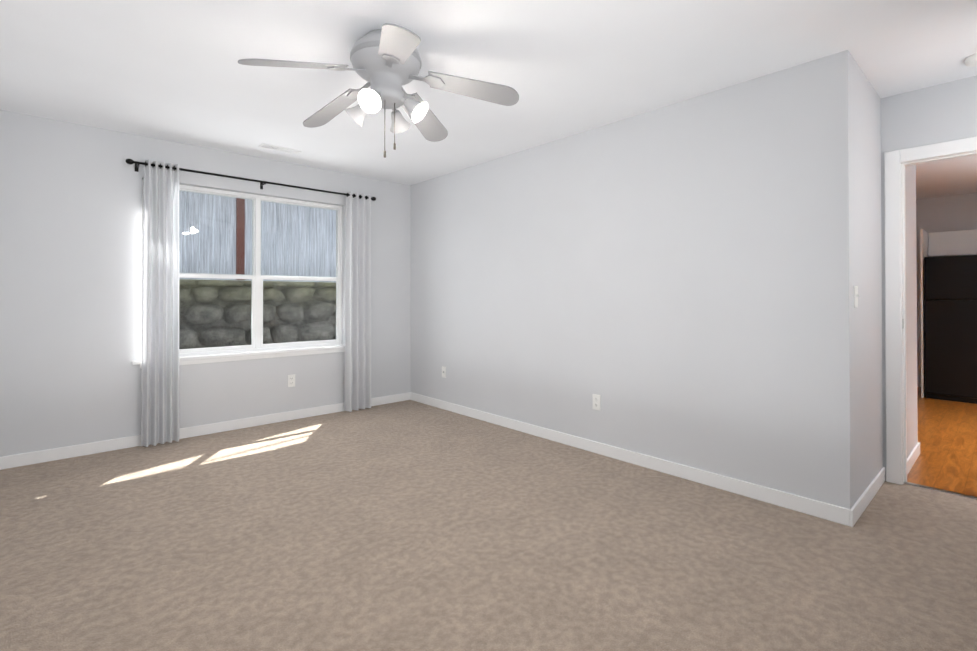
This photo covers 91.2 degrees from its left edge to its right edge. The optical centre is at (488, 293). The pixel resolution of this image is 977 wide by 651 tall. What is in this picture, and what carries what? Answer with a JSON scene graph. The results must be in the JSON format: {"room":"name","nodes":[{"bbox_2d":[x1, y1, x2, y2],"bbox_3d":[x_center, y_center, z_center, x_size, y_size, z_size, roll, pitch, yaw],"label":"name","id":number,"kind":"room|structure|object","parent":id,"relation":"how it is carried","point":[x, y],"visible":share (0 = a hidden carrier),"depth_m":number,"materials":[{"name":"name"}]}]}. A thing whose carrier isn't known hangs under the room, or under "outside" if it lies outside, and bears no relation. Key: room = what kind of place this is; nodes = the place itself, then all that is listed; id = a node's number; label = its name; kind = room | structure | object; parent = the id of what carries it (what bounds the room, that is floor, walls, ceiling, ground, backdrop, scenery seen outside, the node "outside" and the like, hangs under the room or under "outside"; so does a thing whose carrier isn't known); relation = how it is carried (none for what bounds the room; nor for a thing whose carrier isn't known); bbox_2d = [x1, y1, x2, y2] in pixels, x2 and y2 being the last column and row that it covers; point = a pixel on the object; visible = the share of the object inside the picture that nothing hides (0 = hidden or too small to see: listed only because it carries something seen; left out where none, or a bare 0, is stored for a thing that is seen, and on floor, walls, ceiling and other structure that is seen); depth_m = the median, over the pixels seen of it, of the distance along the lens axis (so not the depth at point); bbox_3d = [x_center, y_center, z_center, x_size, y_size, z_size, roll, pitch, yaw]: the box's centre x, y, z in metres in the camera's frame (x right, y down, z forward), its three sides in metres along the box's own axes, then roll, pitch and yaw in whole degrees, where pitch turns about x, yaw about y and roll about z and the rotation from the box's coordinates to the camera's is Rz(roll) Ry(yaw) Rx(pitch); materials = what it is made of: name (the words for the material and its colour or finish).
{"room":"empty bedroom","nodes":[
{"label":"empty bedroom","id":0,"kind":"room"},
{"bbox_2d":[0,110,410,456],"bbox_3d":[-2.360,-0.020,4.214,3.850,2.440,0.150,0,-1,-42],"label":"wall","id":1,"kind":"structure","parent":0,"point":[70,261],"depth_m":3.63,"materials":[{"name":"grey paint"}]},
{"bbox_2d":[0,393,407,469],"bbox_3d":[-2.252,1.157,4.192,3.630,0.085,0.016,0,-1,-42],"label":"baseboard","id":2,"kind":"structure","parent":1,"relation":"attached to","point":[11,461],"depth_m":3.97,"materials":[{"name":"white wood"}]},
{"bbox_2d":[132,180,344,368],"bbox_3d":[-2.147,-0.157,4.379,1.805,1.505,0.165,0,-1,-42],"label":"window","id":3,"kind":"structure","parent":1,"relation":"in","point":[257,348],"depth_m":4.43,"materials":[{"name":"white plastic"}]},
{"bbox_2d":[125,159,375,446],"bbox_3d":[-1.991,0.077,4.358,2.116,2.223,0.132,0,-1,-42],"label":"curtain","id":4,"kind":"object","parent":1,"relation":"attached to","point":[160,364],"visible":1,"depth_m":3.82,"materials":[{"name":"grey fabric"}]},
{"bbox_2d":[288,374,294,386],"bbox_3d":[-1.871,0.832,4.546,0.070,0.115,0.009,0,-1,-42],"label":"electrical outlet","id":5,"kind":"object","parent":1,"relation":"attached to","point":[291,380],"visible":1,"depth_m":4.54,"materials":[{"name":"white plastic"}]},
{"bbox_2d":[0,400,976,650],"bbox_3d":[-0.213,1.238,2.542,4.785,0.100,5.500,0,-1,-42],"label":"floor carpet","id":6,"kind":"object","parent":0,"point":[409,525],"visible":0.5,"depth_m":2.18,"materials":[{"name":"beige carpet"}]},
{"bbox_2d":[0,0,976,198],"bbox_3d":[2.012,-1.306,3.470,9.300,0.120,7.150,0,-1,-42],"label":"ceiling","id":7,"kind":"structure","parent":0,"point":[172,70],"depth_m":2.58,"materials":[{"name":"white paint"}]},
{"bbox_2d":[259,143,300,153],"bbox_3d":[-1.785,-1.237,4.104,0.320,0.008,0.104,0,-1,-42],"label":"ceiling vent","id":8,"kind":"object","parent":7,"relation":"in","point":[277,148],"visible":1,"depth_m":4.09,"materials":[{"name":"white metal"}]},
{"bbox_2d":[238,23,518,157],"bbox_3d":[-0.547,-0.957,2.365,1.238,0.592,1.250,0,-1,-42],"label":"ceiling fan","id":9,"kind":"object","parent":7,"relation":"hanging from","point":[385,60],"visible":1,"depth_m":2.32,"materials":[{"name":"grey metal"}]},
{"bbox_2d":[965,53,976,66],"bbox_3d":[2.601,-1.233,2.525,0.128,0.038,0.128,0,-1,-42],"label":"smoke detector","id":10,"kind":"object","parent":7,"relation":"attached to","point":[971,61],"visible":1,"depth_m":2.53,"materials":[{"name":"white plastic"}]},
{"bbox_2d":[411,50,882,508],"bbox_3d":[0.763,-0.020,4.312,0.900,2.440,4.210,0,-1,-42],"label":"wall","id":11,"kind":"structure","parent":0,"point":[676,282],"depth_m":3.07,"materials":[{"name":"grey paint"}]},
{"bbox_2d":[442,366,445,377],"bbox_3d":[-0.466,0.820,4.979,0.012,0.115,0.070,0,-1,-42],"label":"jack","id":12,"kind":"object","parent":11,"relation":"attached to","point":[443,372],"visible":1,"depth_m":4.97,"materials":[{"name":"white plastic"}]},
{"bbox_2d":[592,394,600,409],"bbox_3d":[0.808,0.815,3.583,0.009,0.115,0.070,0,-1,-42],"label":"electrical outlet","id":13,"kind":"object","parent":11,"relation":"attached to","point":[596,399],"visible":1,"depth_m":3.58,"materials":[{"name":"white plastic"}]},
{"bbox_2d":[408,392,859,526],"bbox_3d":[0.481,1.155,3.937,0.013,0.085,4.073,0,-1,-42],"label":"baseboard","id":14,"kind":"structure","parent":11,"relation":"attached to","point":[834,513],"depth_m":3.11,"materials":[{"name":"white wood"}]},
{"bbox_2d":[854,286,858,307],"bbox_3d":[1.957,0.018,2.541,0.070,0.115,0.017,0,-1,-42],"label":"light switch","id":15,"kind":"object","parent":11,"relation":"attached to","point":[856,295],"visible":1,"depth_m":2.53,"materials":[{"name":"white plastic"}]},
{"bbox_2d":[855,467,884,515],"bbox_3d":[2.193,1.147,2.750,0.880,0.085,0.013,0,-1,-42],"label":"baseboard","id":16,"kind":"structure","parent":11,"relation":"attached to","point":[864,500],"depth_m":2.74,"materials":[{"name":"white wood"}]},
{"bbox_2d":[881,76,976,480],"bbox_3d":[1.794,-0.019,4.480,0.850,2.440,5.350,0,-1,-42],"label":"wall","id":17,"kind":"structure","parent":0,"point":[889,124],"depth_m":3.02,"materials":[{"name":"grey paint"}]},
{"bbox_2d":[907,442,919,474],"bbox_3d":[2.929,1.151,3.315,0.690,0.085,0.016,0,-1,-42],"label":"baseboard","id":18,"kind":"structure","parent":17,"relation":"attached to","point":[915,453],"depth_m":3.32,"materials":[{"name":"white wood"}]},
{"bbox_2d":[884,136,976,499],"bbox_3d":[2.884,0.146,2.740,0.152,2.087,0.934,0,-1,-42],"label":"door frame","id":19,"kind":"structure","parent":17,"relation":"attached to","point":[893,160],"depth_m":3.00,"materials":[{"name":"white wood"}]},
{"bbox_2d":[907,387,976,496],"bbox_3d":[4.790,1.248,3.955,4.515,0.100,4.150,0,-1,-42],"label":"floor","id":20,"kind":"structure","parent":0,"point":[947,440],"depth_m":3.74,"materials":[{"name":"brown wood"}]},
{"bbox_2d":[920,229,929,397],"bbox_3d":[5.208,0.232,5.712,0.480,1.955,0.028,0,-1,-42],"label":"tall cabinet","id":21,"kind":"object","parent":20,"relation":"on","point":[924,236],"depth_m":5.56,"materials":[{"name":"white wood"}]},
{"bbox_2d":[924,255,976,403],"bbox_3d":[5.564,0.395,5.416,0.750,1.625,0.880,0,-1,-42],"label":"refrigerator","id":22,"kind":"object","parent":20,"relation":"on","point":[950,328],"visible":1,"depth_m":5.36,"materials":[{"name":"black metal"}]},
{"bbox_2d":[916,192,976,386],"bbox_3d":[6.343,-0.012,5.499,0.150,2.440,3.970,0,-1,-42],"label":"wall","id":23,"kind":"structure","parent":0,"point":[958,212],"depth_m":6.07,"materials":[{"name":"grey paint"}]},
{"bbox_2d":[929,229,976,256],"bbox_3d":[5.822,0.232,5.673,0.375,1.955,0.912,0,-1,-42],"label":"wall cabinet","id":24,"kind":"object","parent":23,"relation":"attached to","point":[951,243],"depth_m":5.71,"materials":[{"name":"white wood"}]},
{"bbox_3d":[-2.928,1.257,5.311,7.200,0.100,2.250,0,-1,-42],"label":"ground","id":25,"kind":"structure","parent":0,"visible":0},
{"bbox_2d":[179,279,335,348],"bbox_3d":[-2.990,0.529,5.706,6.454,1.363,0.790,0,-1,-42],"label":"wall","id":26,"kind":"structure","parent":25,"relation":"on","point":[201,285],"depth_m":5.60,"materials":[{"name":"grey stone"}]},
{"bbox_2d":[236,198,244,279],"bbox_3d":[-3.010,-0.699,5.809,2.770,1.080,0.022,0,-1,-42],"label":"fence post","id":27,"kind":"object","parent":26,"relation":"on","point":[241,240],"depth_m":5.80,"materials":[{"name":"brown wood"}]},
{"bbox_2d":[179,191,335,281],"bbox_3d":[-3.143,-0.691,5.740,6.241,1.062,0.055,0,-1,-42],"label":"fence","id":28,"kind":"object","parent":26,"relation":"on","point":[327,258],"depth_m":5.99,"materials":[{"name":"grey wood"}]}
]}

